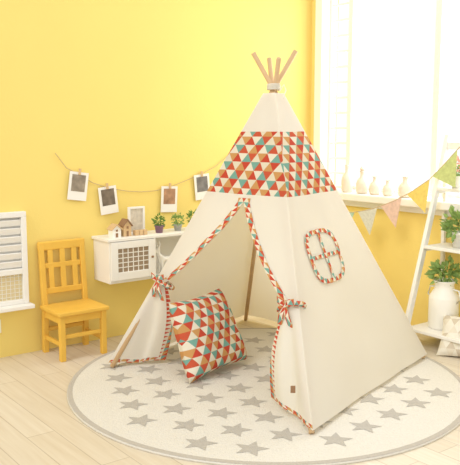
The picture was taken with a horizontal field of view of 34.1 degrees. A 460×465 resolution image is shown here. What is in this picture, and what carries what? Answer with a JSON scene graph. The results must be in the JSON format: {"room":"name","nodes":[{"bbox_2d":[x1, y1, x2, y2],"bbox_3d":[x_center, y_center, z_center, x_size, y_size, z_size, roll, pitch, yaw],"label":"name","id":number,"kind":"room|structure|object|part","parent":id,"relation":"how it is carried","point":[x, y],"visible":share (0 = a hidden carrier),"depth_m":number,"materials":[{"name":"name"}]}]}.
{"room":"children's room","nodes":[
{"label":"children's room","id":0,"kind":"room"},
{"bbox_2d":[0,0,311,357],"bbox_3d":[-1.278,-0.565,3.990,4.852,2.500,0.150,-6,10,-37],"label":"wall","id":1,"kind":"structure","parent":0,"point":[131,95],"depth_m":4.38,"materials":[{"name":"yellow paint"}]},
{"bbox_2d":[0,211,34,312],"bbox_3d":[-1.339,0.173,3.894,0.637,0.527,0.085,-6,10,-37],"label":"shutter","id":2,"kind":"object","parent":1,"relation":"attached to","point":[14,284],"visible":1,"depth_m":4.05,"materials":[{"name":"white paint"}]},
{"bbox_3d":[-1.360,0.315,3.940,0.555,0.140,0.006,-6,10,-37],"label":"panel","id":3,"kind":"part","parent":2,"relation":"part of","materials":[{"name":"beige"}]},
{"bbox_2d":[92,227,185,283],"bbox_3d":[-0.435,0.127,4.509,0.764,0.257,0.213,-6,10,-37],"label":"upper cabinet","id":4,"kind":"object","parent":1,"relation":"attached to","point":[121,259],"visible":0.73,"depth_m":4.32,"materials":[{"name":"white paint"}]},
{"bbox_2d":[107,223,122,237],"bbox_3d":[-0.661,-0.012,4.298,0.074,0.076,0.064,-6,10,-37],"label":"house ornament","id":5,"kind":"object","parent":4,"relation":"on","point":[114,230],"visible":1,"depth_m":4.28,"materials":[{"name":"white wood"}]},
{"bbox_2d":[118,218,132,236],"bbox_3d":[-0.605,-0.030,4.338,0.070,0.100,0.064,-6,10,-37],"label":"house ornament","id":6,"kind":"object","parent":4,"relation":"on","point":[125,224],"visible":0.94,"depth_m":4.32,"materials":[{"name":"brown wood"}]},
{"bbox_3d":[-0.554,0.156,4.305,0.293,0.220,0.013,-6,10,-37],"label":"door frame","id":7,"kind":"part","parent":4,"relation":"part of","materials":[{"name":"white paint"}]},
{"bbox_3d":[-0.557,0.153,4.309,0.203,0.135,0.003,-6,10,-37],"label":"door panel","id":8,"kind":"part","parent":4,"relation":"part of","materials":[{"name":"white wood"}]},
{"bbox_2d":[127,206,144,233],"bbox_3d":[-0.554,-0.074,4.439,0.110,0.160,0.015,-6,10,-37],"label":"picture frame","id":9,"kind":"object","parent":4,"relation":"on","point":[136,215],"visible":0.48,"depth_m":4.44,"materials":[{"name":"white wood"}]},
{"bbox_2d":[130,208,142,231],"bbox_3d":[-0.555,-0.074,4.440,0.086,0.136,0.004,-6,10,-37],"label":"picture","id":10,"kind":"object","parent":9,"relation":"attached to","point":[136,214],"depth_m":4.44},
{"bbox_2d":[133,229,146,235],"bbox_3d":[-0.525,-0.001,4.386,0.080,0.030,0.030,-6,10,-37],"label":"ornament","id":11,"kind":"object","parent":4,"relation":"on","point":[143,231],"visible":1,"depth_m":4.37,"materials":[{"name":"brown wood"}]},
{"bbox_2d":[151,213,165,232],"bbox_3d":[-0.428,-0.060,4.476,0.088,0.123,0.087,0,8,-2],"label":"potted succulent","id":12,"kind":"object","parent":4,"relation":"on","point":[158,227],"visible":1,"depth_m":4.46,"materials":[{"name":"green plant"}]},
{"bbox_2d":[154,225,163,232],"bbox_3d":[-0.423,-0.021,4.481,0.059,0.045,0.059,-6,10,-37],"label":"pot","id":13,"kind":"object","parent":4,"relation":"on","point":[158,228],"depth_m":4.46,"materials":[{"name":"purple ceramic"}]},
{"bbox_2d":[156,241,169,271],"bbox_3d":[-0.391,0.141,4.483,0.147,0.195,0.061,-6,10,-37],"label":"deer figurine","id":14,"kind":"object","parent":4,"relation":"in","point":[161,259],"visible":0.47,"depth_m":4.46,"materials":[{"name":"white ceramic"}]},
{"bbox_2d":[171,212,185,230],"bbox_3d":[-0.320,-0.067,4.567,0.091,0.112,0.095,-6,10,-37],"label":"potted succulent","id":15,"kind":"object","parent":4,"relation":"on","point":[177,227],"visible":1,"depth_m":4.56,"materials":[{"name":"green plant"}]},
{"bbox_2d":[173,224,181,230],"bbox_3d":[-0.318,-0.031,4.574,0.057,0.040,0.057,-6,10,-37],"label":"pot","id":16,"kind":"object","parent":15,"relation":"on","point":[177,227],"depth_m":4.56,"materials":[{"name":"ceramic"}]},
{"bbox_2d":[186,210,195,221],"bbox_3d":[-0.223,-0.087,4.656,0.113,0.128,0.112,0,8,-2],"label":"potted succulent","id":17,"kind":"object","parent":4,"relation":"on","point":[190,213],"visible":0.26,"depth_m":4.64,"materials":[{"name":"green plant"}]},
{"bbox_2d":[55,153,226,214],"bbox_3d":[-0.484,-0.300,4.529,1.211,0.381,0.014,-6,10,-37],"label":"garland","id":18,"kind":"object","parent":1,"relation":"attached to","point":[78,181],"visible":0.94,"depth_m":4.39,"materials":[{"name":"white paper"}]},
{"bbox_2d":[71,174,85,191],"bbox_3d":[-0.857,-0.279,4.243,0.096,0.106,0.001,-6,10,-37],"label":"photo","id":19,"kind":"object","parent":18,"relation":"attached to","point":[78,181],"depth_m":4.24},
{"bbox_2d":[101,188,115,205],"bbox_3d":[-0.709,-0.206,4.368,0.093,0.103,0.001,-6,10,-37],"label":"photo","id":20,"kind":"object","parent":18,"relation":"attached to","point":[108,197],"depth_m":4.37},
{"bbox_2d":[163,189,174,203],"bbox_3d":[-0.373,-0.223,4.627,0.089,0.099,0.001,-6,10,-37],"label":"photo","id":21,"kind":"object","parent":18,"relation":"attached to","point":[169,194],"depth_m":4.63},
{"bbox_2d":[196,176,207,191],"bbox_3d":[-0.176,-0.308,4.768,0.092,0.102,0.001,-6,10,-37],"label":"photo","id":22,"kind":"object","parent":18,"relation":"attached to","point":[202,183],"depth_m":4.77},
{"bbox_2d":[0,315,459,464],"bbox_3d":[0.300,0.889,2.947,7.000,0.100,7.600,0,8,0],"label":"floor slab","id":23,"kind":"structure","parent":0,"point":[38,425],"depth_m":3.17,"materials":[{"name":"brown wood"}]},
{"bbox_2d":[37,238,108,361],"bbox_3d":[-0.868,0.363,4.145,0.299,0.620,0.284,-6,10,-37],"label":"chair","id":24,"kind":"object","parent":23,"relation":"on","point":[85,309],"visible":0.99,"depth_m":4.16,"materials":[{"name":"yellow wood"}]},
{"bbox_3d":[-1.034,0.244,4.144,0.030,0.356,0.057,-6,10,-37],"label":"post","id":25,"kind":"part","parent":24,"relation":"part of","materials":[{"name":"yellow wood"}]},
{"bbox_3d":[-1.027,0.540,4.175,0.030,0.261,0.040,-6,10,-37],"label":"leg","id":26,"kind":"part","parent":24,"relation":"part of","materials":[{"name":"yellow wood"}]},
{"bbox_3d":[-0.946,0.067,4.206,0.283,0.050,0.018,-6,10,-37],"label":"rail","id":27,"kind":"part","parent":24,"relation":"part of","materials":[{"name":"yellow wood"}]},
{"bbox_3d":[-0.897,0.568,4.008,0.030,0.249,0.030,-6,10,-37],"label":"leg","id":28,"kind":"part","parent":24,"relation":"part of","materials":[{"name":"yellow wood"}]},
{"bbox_3d":[-0.941,0.176,4.215,0.215,0.028,0.014,-6,10,-37],"label":"rail","id":29,"kind":"part","parent":24,"relation":"part of","materials":[{"name":"yellow wood"}]},
{"bbox_3d":[-0.932,0.316,4.223,0.215,0.032,0.014,-6,10,-37],"label":"rail","id":30,"kind":"part","parent":24,"relation":"part of","materials":[{"name":"yellow wood"}]},
{"bbox_3d":[-0.858,0.414,4.139,0.299,0.023,0.250,-6,10,-37],"label":"seat","id":31,"kind":"part","parent":24,"relation":"part of","materials":[{"name":"yellow wood"}]},
{"bbox_3d":[-0.840,0.224,4.292,0.030,0.356,0.057,-6,10,-37],"label":"post","id":32,"kind":"part","parent":24,"relation":"part of","materials":[{"name":"yellow wood"}]},
{"bbox_3d":[-0.833,0.520,4.323,0.030,0.261,0.040,-6,10,-37],"label":"leg","id":33,"kind":"part","parent":24,"relation":"part of","materials":[{"name":"yellow wood"}]},
{"bbox_3d":[-0.703,0.548,4.156,0.030,0.249,0.030,-6,10,-37],"label":"leg","id":34,"kind":"part","parent":24,"relation":"part of","materials":[{"name":"yellow wood"}]},
{"bbox_2d":[67,328,459,464],"bbox_3d":[0.180,0.728,3.708,1.930,0.012,1.930,0,8,0],"label":"round rug","id":35,"kind":"object","parent":23,"relation":"on","point":[229,415],"visible":0.61,"depth_m":3.27,"materials":[{"name":"white carpet"}]},
{"bbox_2d":[169,288,247,383],"bbox_3d":[-0.101,0.508,3.807,0.217,0.393,0.457,7,10,41],"label":"cushion","id":36,"kind":"object","parent":35,"relation":"on","point":[208,337],"visible":1,"depth_m":3.69,"materials":[{"name":"multicoloured fabric"}]},
{"bbox_2d":[109,50,426,433],"bbox_3d":[0.216,-0.105,3.852,1.459,1.630,1.261,7,10,42],"label":"tent","id":37,"kind":"object","parent":35,"relation":"on","point":[272,230],"visible":0.97,"depth_m":3.67,"materials":[{"name":"fabric"}]},
{"bbox_3d":[-0.137,0.036,3.707,0.424,0.423,0.049,2,8,13],"label":"opening trim","id":38,"kind":"part","parent":37,"relation":"part of","materials":[{"name":"multicoloured fabric"}]},
{"bbox_3d":[0.154,0.071,3.447,0.039,0.422,0.467,-3,8,-22],"label":"opening trim","id":39,"kind":"part","parent":37,"relation":"part of","materials":[{"name":"multicoloured fabric"}]},
{"bbox_3d":[0.452,0.108,3.552,0.114,0.240,0.302,5,10,35],"label":"peek window trim","id":40,"kind":"part","parent":37,"relation":"part of","materials":[{"name":"multicoloured fabric"}]},
{"bbox_2d":[405,134,459,343],"bbox_3d":[1.308,0.072,4.126,0.393,1.209,0.594,-6,10,-37],"label":"ladder shelf","id":41,"kind":"object","parent":23,"relation":"on","point":[443,247],"visible":0.71,"depth_m":4.33,"materials":[{"name":"white paint"}]},
{"bbox_2d":[349,147,459,234],"bbox_3d":[1.028,-0.338,4.507,0.008,0.834,1.302,-6,10,-37],"label":"pennant bunting","id":42,"kind":"object","parent":41,"relation":"hanging from","point":[446,173],"visible":0.84,"depth_m":4.42,"materials":[{"name":"multicoloured fabric"}]},
{"bbox_3d":[1.312,0.566,4.197,0.345,0.018,0.546,-6,10,-37],"label":"shelf","id":43,"kind":"part","parent":41,"relation":"part of","materials":[{"name":"white paint"}]},
{"bbox_3d":[1.367,0.105,4.176,0.207,0.018,0.546,-6,10,-37],"label":"shelf","id":44,"kind":"part","parent":41,"relation":"part of","materials":[{"name":"white paint"}]},
{"bbox_2d":[425,255,459,330],"bbox_3d":[1.223,0.336,4.274,0.218,0.417,0.231,-6,10,-37],"label":"milk can","id":45,"kind":"object","parent":41,"relation":"on","point":[444,299],"visible":0.98,"depth_m":4.22,"materials":[{"name":"white ceramic"}]},
{"bbox_3d":[1.267,0.077,4.458,0.025,1.100,0.022,-6,10,-37],"label":"rail","id":46,"kind":"part","parent":41,"relation":"part of","materials":[{"name":"white paint"}]},
{"bbox_3d":[1.406,-0.226,4.161,0.108,0.018,0.546,-6,10,-37],"label":"shelf","id":47,"kind":"part","parent":41,"relation":"part of","materials":[{"name":"white paint"}]},
{"bbox_2d":[439,205,459,247],"bbox_3d":[1.304,-0.035,4.233,0.229,0.243,0.217,-6,10,-37],"label":"potted fern","id":48,"kind":"object","parent":41,"relation":"on","point":[447,225],"visible":1,"depth_m":4.22,"materials":[{"name":"green plant"}]},
{"bbox_2d":[452,230,459,247],"bbox_3d":[1.305,0.040,4.246,0.116,0.090,0.116,-6,10,-37],"label":"pot","id":49,"kind":"object","parent":41,"relation":"on","point":[455,238],"depth_m":4.21,"materials":[{"name":"white ceramic"}]},
{"bbox_2d":[452,156,459,187],"bbox_3d":[1.294,-0.350,4.288,0.120,0.191,0.112,0,8,0],"label":"flowers","id":50,"kind":"object","parent":41,"relation":"on","point":[458,159],"visible":0.49,"depth_m":4.27,"materials":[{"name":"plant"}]},
{"bbox_3d":[1.299,-0.290,4.299,0.076,0.070,0.076,-6,10,-37],"label":"pot","id":51,"kind":"part","parent":50,"relation":"part of","materials":[{"name":"white ceramic"}]},
{"bbox_2d":[436,315,459,356],"bbox_3d":[1.303,0.575,4.105,0.309,0.204,0.168,4,9,25],"label":"floor cushion","id":52,"kind":"object","parent":23,"relation":"on","point":[451,324],"visible":0.93,"depth_m":4.10,"materials":[{"name":"white fabric"}]},
{"bbox_2d":[310,0,459,325],"bbox_3d":[1.546,-0.591,4.175,0.150,2.500,3.000,-6,10,-37],"label":"wall","id":53,"kind":"structure","parent":0,"point":[395,251],"depth_m":4.75,"materials":[{"name":"yellow paint"}]},
{"bbox_2d":[313,0,337,183],"bbox_3d":[1.180,-0.972,4.569,0.150,1.550,1.755,-6,10,-37],"label":"window frame","id":54,"kind":"structure","parent":53,"relation":"attached to","point":[323,7],"depth_m":5.19,"materials":[{"name":"white"}]},
{"bbox_2d":[328,0,459,197],"bbox_3d":[1.200,-0.955,4.587,0.040,1.450,1.621,-6,10,-37],"label":"window","id":55,"kind":"structure","parent":53,"relation":"in","point":[440,4],"depth_m":5.03,"materials":[{"name":"white"}]},
{"bbox_2d":[343,200,450,216],"bbox_3d":[1.128,-0.145,4.641,0.025,0.040,1.725,-6,10,-37],"label":"apron","id":56,"kind":"object","parent":53,"relation":"attached to","point":[349,203],"depth_m":4.70,"materials":[{"name":"white wood"}]},
{"bbox_2d":[337,189,459,211],"bbox_3d":[1.167,-0.192,4.665,0.225,0.047,1.785,-6,10,-37],"label":"sill","id":57,"kind":"structure","parent":53,"relation":"attached to","point":[353,195],"depth_m":4.71,"materials":[{"name":"white wood"}]},
{"bbox_2d":[341,165,352,192],"bbox_3d":[0.792,-0.364,5.069,0.078,0.185,0.078,-6,10,-37],"label":"vase","id":58,"kind":"object","parent":57,"relation":"on","point":[347,180],"visible":1,"depth_m":5.05,"materials":[{"name":"beige ceramic"}]},
{"bbox_2d":[356,166,368,193],"bbox_3d":[0.876,-0.347,4.962,0.082,0.180,0.082,-6,10,-37],"label":"vase","id":59,"kind":"object","parent":57,"relation":"on","point":[362,183],"visible":1,"depth_m":4.94,"materials":[{"name":"beige ceramic"}]},
{"bbox_2d":[369,176,380,194],"bbox_3d":[0.943,-0.305,4.880,0.073,0.120,0.073,-6,10,-37],"label":"vase","id":60,"kind":"object","parent":57,"relation":"on","point":[374,188],"visible":1,"depth_m":4.86,"materials":[{"name":"beige ceramic"}]},
{"bbox_2d":[382,180,392,195],"bbox_3d":[1.010,-0.284,4.795,0.069,0.100,0.069,-6,10,-37],"label":"vase","id":61,"kind":"object","parent":57,"relation":"on","point":[387,190],"visible":1,"depth_m":4.77,"materials":[{"name":"beige ceramic"}]},
{"bbox_2d":[398,176,412,197],"bbox_3d":[1.096,-0.283,4.683,0.090,0.130,0.090,-6,10,-37],"label":"vase","id":62,"kind":"object","parent":57,"relation":"on","point":[405,187],"visible":0.92,"depth_m":4.66,"materials":[{"name":"beige ceramic"}]}
]}

